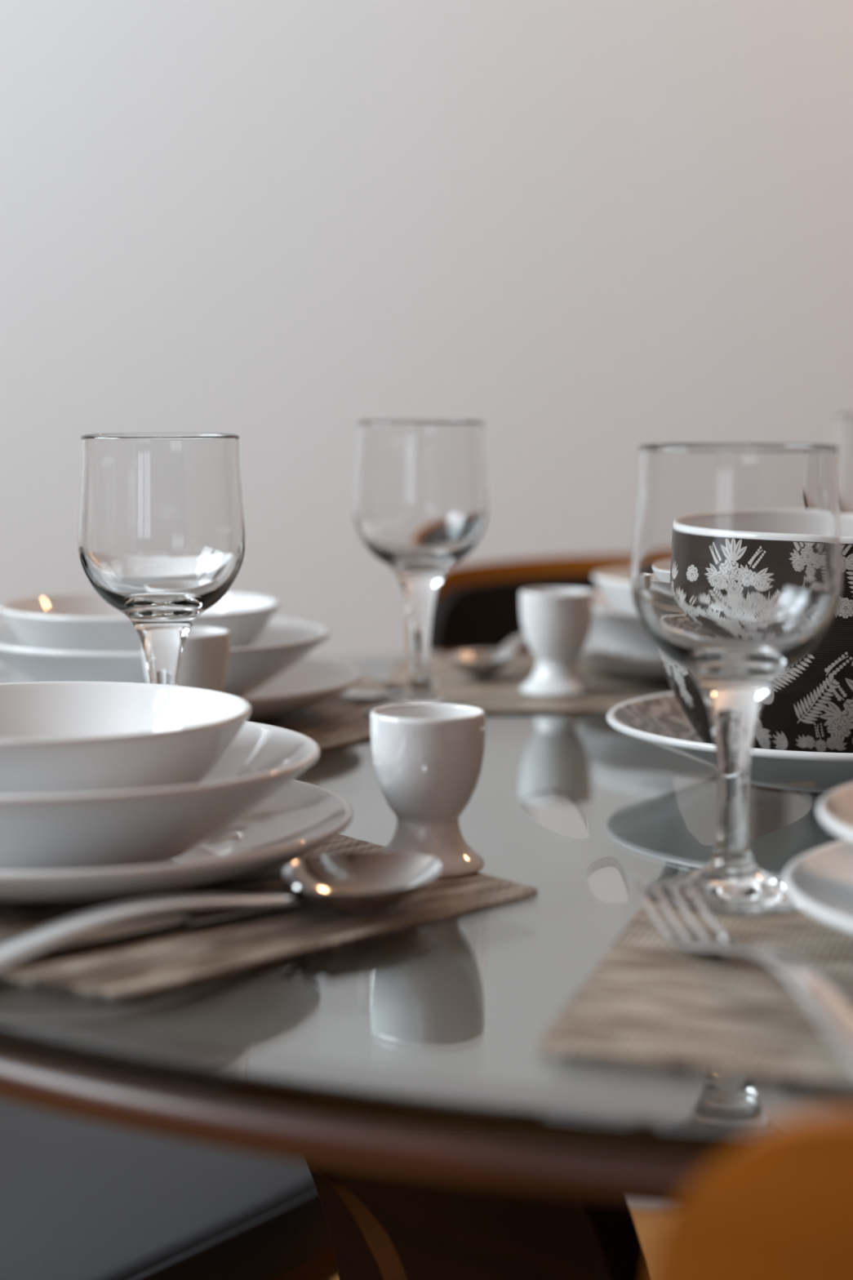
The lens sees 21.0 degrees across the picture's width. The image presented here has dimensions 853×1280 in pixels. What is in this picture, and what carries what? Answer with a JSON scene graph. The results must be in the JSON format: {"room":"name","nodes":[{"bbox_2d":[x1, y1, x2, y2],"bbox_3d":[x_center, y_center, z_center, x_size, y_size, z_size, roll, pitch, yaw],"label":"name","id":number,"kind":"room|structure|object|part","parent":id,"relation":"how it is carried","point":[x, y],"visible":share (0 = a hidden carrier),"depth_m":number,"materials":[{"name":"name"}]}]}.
{"room":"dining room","nodes":[
{"label":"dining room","id":0,"kind":"room"},
{"bbox_2d":[0,0,852,664],"bbox_3d":[0.200,-0.837,2.592,4.800,3.000,0.100,0,7,0],"label":"wall","id":1,"kind":"structure","parent":0,"point":[587,233],"depth_m":2.59,"materials":[{"name":"white paint"}]},
{"bbox_2d":[333,1204,674,1279],"bbox_3d":[0.200,0.994,0.224,4.800,0.100,5.220,0,7,0],"label":"floor","id":2,"kind":"structure","parent":0,"point":[650,1222],"depth_m":2.62,"materials":[{"name":"brown wood"}]},
{"bbox_2d":[0,1098,338,1279],"bbox_3d":[-0.334,0.396,1.503,0.489,0.802,0.454,5,8,35],"label":"dining chair","id":3,"kind":"object","parent":2,"relation":"on","point":[81,1199],"visible":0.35,"depth_m":1.42,"materials":[{"name":"black leather"}]},
{"bbox_3d":[-0.315,0.411,1.491,0.380,0.039,0.390,5,8,35],"label":"seat frame","id":4,"kind":"part","parent":3,"relation":"part of","materials":[{"name":"brown wood"}]},
{"bbox_2d":[0,648,852,1279],"bbox_3d":[0.215,0.445,1.281,1.200,0.750,1.200,-4,8,-32],"label":"dining table","id":5,"kind":"object","parent":2,"relation":"on","point":[405,1068],"visible":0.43,"depth_m":0.79,"materials":[{"name":"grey glass"}]},
{"bbox_2d":[77,433,245,685],"bbox_3d":[-0.134,-0.013,1.170,0.085,0.183,0.085,-4,8,-30],"label":"wine glass","id":6,"kind":"object","parent":5,"relation":"on","point":[162,535],"visible":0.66,"depth_m":1.13,"materials":[{"name":"clear glass"}]},
{"bbox_2d":[0,834,537,997],"bbox_3d":[-0.140,0.101,0.983,0.321,0.002,0.324,6,9,42],"label":"placemat","id":7,"kind":"object","parent":5,"relation":"on","point":[143,963],"visible":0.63,"depth_m":0.88,"materials":[{"name":"fabric"}]},
{"bbox_2d":[0,890,311,955],"bbox_3d":[-0.099,0.107,0.881,0.236,0.008,0.019,-6,9,-41],"label":"knife","id":8,"kind":"object","parent":7,"relation":"on","point":[153,922],"visible":0.45,"depth_m":0.87,"materials":[{"name":"silver metal"}]},
{"bbox_3d":[-0.141,0.111,0.844,0.125,0.008,0.019,-6,9,-41],"label":"handle","id":9,"kind":"part","parent":8,"relation":"part of","materials":[{"name":"silver metal"}]},
{"bbox_3d":[-0.054,0.103,0.920,0.115,0.001,0.018,-6,9,-41],"label":"blade","id":10,"kind":"part","parent":8,"relation":"part of","materials":[{"name":"silver metal"}]},
{"bbox_2d":[0,779,353,906],"bbox_3d":[-0.154,0.086,0.984,0.245,0.026,0.245,-1,7,-10],"label":"dinner plate","id":11,"kind":"object","parent":7,"relation":"on","point":[300,817],"visible":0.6,"depth_m":0.91,"materials":[{"name":"white ceramic"}]},
{"bbox_2d":[0,720,319,871],"bbox_3d":[-0.156,0.068,0.982,0.221,0.043,0.221,-1,7,-10],"label":"pasta bowl","id":12,"kind":"object","parent":11,"relation":"on","point":[137,828],"visible":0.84,"depth_m":0.91,"materials":[{"name":"white ceramic"}]},
{"bbox_2d":[0,681,251,795],"bbox_3d":[-0.162,0.051,0.980,0.175,0.046,0.175,-3,7,-21],"label":"bowl","id":13,"kind":"object","parent":12,"relation":"on","point":[56,737],"visible":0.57,"depth_m":0.95,"materials":[{"name":"white ceramic"}]},
{"bbox_2d":[0,852,441,972],"bbox_3d":[-0.083,0.103,0.858,0.232,0.020,0.045,-6,9,-42],"label":"spoon","id":14,"kind":"object","parent":7,"relation":"on","point":[350,882],"visible":1,"depth_m":0.89,"materials":[{"name":"silver metal"}]},
{"bbox_3d":[-0.109,0.105,0.835,0.162,0.018,0.017,-6,17,-42],"label":"handle","id":15,"kind":"part","parent":14,"relation":"part of","materials":[{"name":"silver metal"}]},
{"bbox_2d":[282,852,441,912],"bbox_3d":[-0.025,0.099,0.912,0.074,0.016,0.045,-6,17,-42],"label":"bowl","id":16,"kind":"object","parent":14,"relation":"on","point":[350,882],"depth_m":0.92,"materials":[{"name":"silver metal"}]},
{"bbox_2d":[369,702,485,878],"bbox_3d":[0.001,0.064,0.991,0.050,0.069,0.050,0,7,0],"label":"egg cup","id":17,"kind":"object","parent":7,"relation":"on","point":[428,757],"visible":0.9,"depth_m":0.97,"materials":[{"name":"white ceramic"}]},
{"bbox_2d":[257,674,404,750],"bbox_3d":[-0.131,0.045,1.472,0.293,0.002,0.391,4,8,33],"label":"placemat","id":18,"kind":"object","parent":5,"relation":"on","point":[340,720],"visible":0.02,"depth_m":1.43,"materials":[{"name":"fabric"}]},
{"bbox_2d":[0,657,362,722],"bbox_3d":[-0.163,0.034,1.438,0.245,0.026,0.245,1,7,10],"label":"dinner plate","id":19,"kind":"object","parent":18,"relation":"on","point":[308,682],"visible":0.2,"depth_m":1.47,"materials":[{"name":"white ceramic"}]},
{"bbox_2d":[0,617,329,697],"bbox_3d":[-0.171,0.016,1.436,0.221,0.043,0.221,-5,8,-38],"label":"pasta bowl","id":20,"kind":"object","parent":19,"relation":"on","point":[283,642],"visible":0.37,"depth_m":1.36,"materials":[{"name":"white ceramic"}]},
{"bbox_2d":[0,591,279,652],"bbox_3d":[-0.179,-0.001,1.434,0.179,0.046,0.179,0,7,0],"label":"bowl","id":21,"kind":"object","parent":20,"relation":"on","point":[82,621],"visible":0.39,"depth_m":1.38,"materials":[{"name":"white ceramic"}]},
{"bbox_2d":[142,626,230,692],"bbox_3d":[-0.136,0.029,1.299,0.050,0.069,0.050,0,7,0],"label":"egg cup","id":22,"kind":"object","parent":18,"relation":"on","point":[206,653],"visible":0.2,"depth_m":1.28,"materials":[{"name":"white ceramic"}]},
{"bbox_2d":[340,680,442,700],"bbox_3d":[-0.097,0.026,1.539,0.235,0.018,0.026,4,8,30],"label":"spoon","id":23,"kind":"object","parent":18,"relation":"on","point":[359,695],"visible":0.31,"depth_m":1.50,"materials":[{"name":"silver metal"}]},
{"bbox_2d":[352,419,488,716],"bbox_3d":[-0.004,-0.045,1.437,0.085,0.183,0.085,-2,7,-16],"label":"wine glass","id":24,"kind":"object","parent":18,"relation":"on","point":[420,492],"visible":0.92,"depth_m":1.40,"materials":[{"name":"clear glass"}]},
{"bbox_3d":[-0.031,0.480,1.028,0.200,0.736,0.233,6,9,44],"label":"leg","id":25,"kind":"part","parent":5,"relation":"part of","materials":[{"name":"brown wood"}]},
{"bbox_2d":[384,653,673,713],"bbox_3d":[0.177,0.026,1.634,0.421,0.002,0.326,-1,7,-5],"label":"placemat","id":26,"kind":"object","parent":5,"relation":"on","point":[500,692],"visible":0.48,"depth_m":1.57,"materials":[{"name":"fabric"}]},
{"bbox_2d":[447,633,526,677],"bbox_3d":[0.065,0.008,1.688,0.045,0.019,0.232,2,7,20],"label":"spoon","id":27,"kind":"object","parent":26,"relation":"on","point":[477,663],"visible":0.73,"depth_m":1.63,"materials":[{"name":"silver metal"}]},
{"bbox_2d":[447,648,516,677],"bbox_3d":[0.038,0.018,1.614,0.045,0.016,0.074,2,7,20],"label":"bowl","id":28,"kind":"object","parent":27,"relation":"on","point":[477,663],"depth_m":1.61,"materials":[{"name":"silver metal"}]},
{"bbox_3d":[0.077,0.004,1.721,0.017,0.018,0.162,2,7,20],"label":"handle","id":29,"kind":"part","parent":27,"relation":"part of","materials":[{"name":"silver metal"}]},
{"bbox_2d":[520,587,594,697],"bbox_3d":[0.087,0.001,1.543,0.052,0.069,0.052,0,7,0],"label":"egg cup","id":30,"kind":"object","parent":26,"relation":"on","point":[557,623],"visible":1,"depth_m":1.53,"materials":[{"name":"white ceramic"}]},
{"bbox_2d":[577,628,669,683],"bbox_3d":[0.206,0.011,1.644,0.245,0.026,0.245,1,7,10],"label":"dinner plate","id":31,"kind":"object","parent":26,"relation":"on","point":[599,652],"visible":0.25,"depth_m":1.57,"materials":[{"name":"white ceramic"}]},
{"bbox_2d":[591,589,659,655],"bbox_3d":[0.206,-0.008,1.642,0.221,0.043,0.221,-5,8,-38],"label":"pasta bowl","id":32,"kind":"object","parent":31,"relation":"on","point":[625,630],"visible":0.13,"depth_m":1.58,"materials":[{"name":"white ceramic"}]},
{"bbox_2d":[592,567,636,612],"bbox_3d":[0.206,-0.024,1.640,0.179,0.046,0.179,0,7,0],"label":"bowl","id":33,"kind":"object","parent":32,"relation":"on","point":[615,584],"visible":0.07,"depth_m":1.61,"materials":[{"name":"white ceramic"}]},
{"bbox_2d":[835,414,852,513],"bbox_3d":[0.336,-0.071,1.665,0.085,0.183,0.085,-6,9,-44],"label":"wine glass","id":34,"kind":"object","parent":26,"relation":"on","point":[844,423],"visible":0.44,"depth_m":1.64,"materials":[{"name":"clear glass"}]},
{"bbox_2d":[537,898,852,1087],"bbox_3d":[0.237,0.120,0.818,0.408,0.002,0.262,0,7,-2],"label":"placemat","id":35,"kind":"object","parent":5,"relation":"on","point":[650,1000],"visible":0.83,"depth_m":0.78,"materials":[{"name":"fabric"}]},
{"bbox_2d":[631,442,843,914],"bbox_3d":[0.125,0.013,0.929,0.085,0.183,0.085,6,9,43],"label":"wine glass","id":36,"kind":"object","parent":35,"relation":"on","point":[737,561],"visible":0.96,"depth_m":0.90,"materials":[{"name":"clear glass"}]},
{"bbox_2d":[634,876,852,1073],"bbox_3d":[0.116,0.112,0.785,0.026,0.018,0.235,-1,7,-11],"label":"fork","id":37,"kind":"object","parent":35,"relation":"on","point":[831,1010],"visible":1,"depth_m":0.76,"materials":[{"name":"silver metal"}]},
{"bbox_3d":[0.123,0.117,0.747,0.017,0.018,0.157,-1,7,-11],"label":"handle","id":38,"kind":"part","parent":37,"relation":"part of","materials":[{"name":"silver metal"}]},
{"bbox_2d":[782,840,852,937],"bbox_3d":[0.254,0.103,0.839,0.245,0.026,0.245,-1,7,-10],"label":"dinner plate","id":39,"kind":"object","parent":35,"relation":"on","point":[820,881],"visible":0.99,"depth_m":0.87,"materials":[{"name":"white ceramic"}]},
{"bbox_2d":[817,782,852,847],"bbox_3d":[0.254,0.085,0.837,0.221,0.043,0.221,-5,8,-38],"label":"pasta bowl","id":40,"kind":"object","parent":39,"relation":"on","point":[835,808],"visible":1,"depth_m":0.86,"materials":[{"name":"white ceramic"}]},
{"bbox_2d":[606,692,852,793],"bbox_3d":[0.222,0.057,1.236,0.250,0.032,0.250,3,7,28],"label":"saucer","id":41,"kind":"object","parent":5,"relation":"on","point":[660,720],"visible":0.56,"depth_m":1.17,"materials":[{"name":"white ceramic"}]},
{"bbox_2d":[657,513,852,752],"bbox_3d":[0.222,0.000,1.229,0.200,0.124,0.200,0,7,0],"label":"cup","id":42,"kind":"object","parent":41,"relation":"on","point":[808,707],"visible":0.36,"depth_m":1.15,"materials":[{"name":"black ceramic"}]},
{"bbox_2d":[409,554,631,652],"bbox_3d":[0.198,0.347,1.930,0.454,0.802,0.489,0,7,0],"label":"dining chair","id":43,"kind":"object","parent":2,"relation":"on","point":[477,606],"visible":0.11,"depth_m":2.07,"materials":[{"name":"black leather"}]},
{"bbox_2d":[653,1108,852,1279],"bbox_3d":[0.268,0.479,0.775,0.454,0.802,0.489,0,7,0],"label":"dining chair","id":44,"kind":"object","parent":2,"relation":"on","point":[778,1205],"visible":1,"depth_m":0.54,"materials":[{"name":"brown wood"}]}
]}

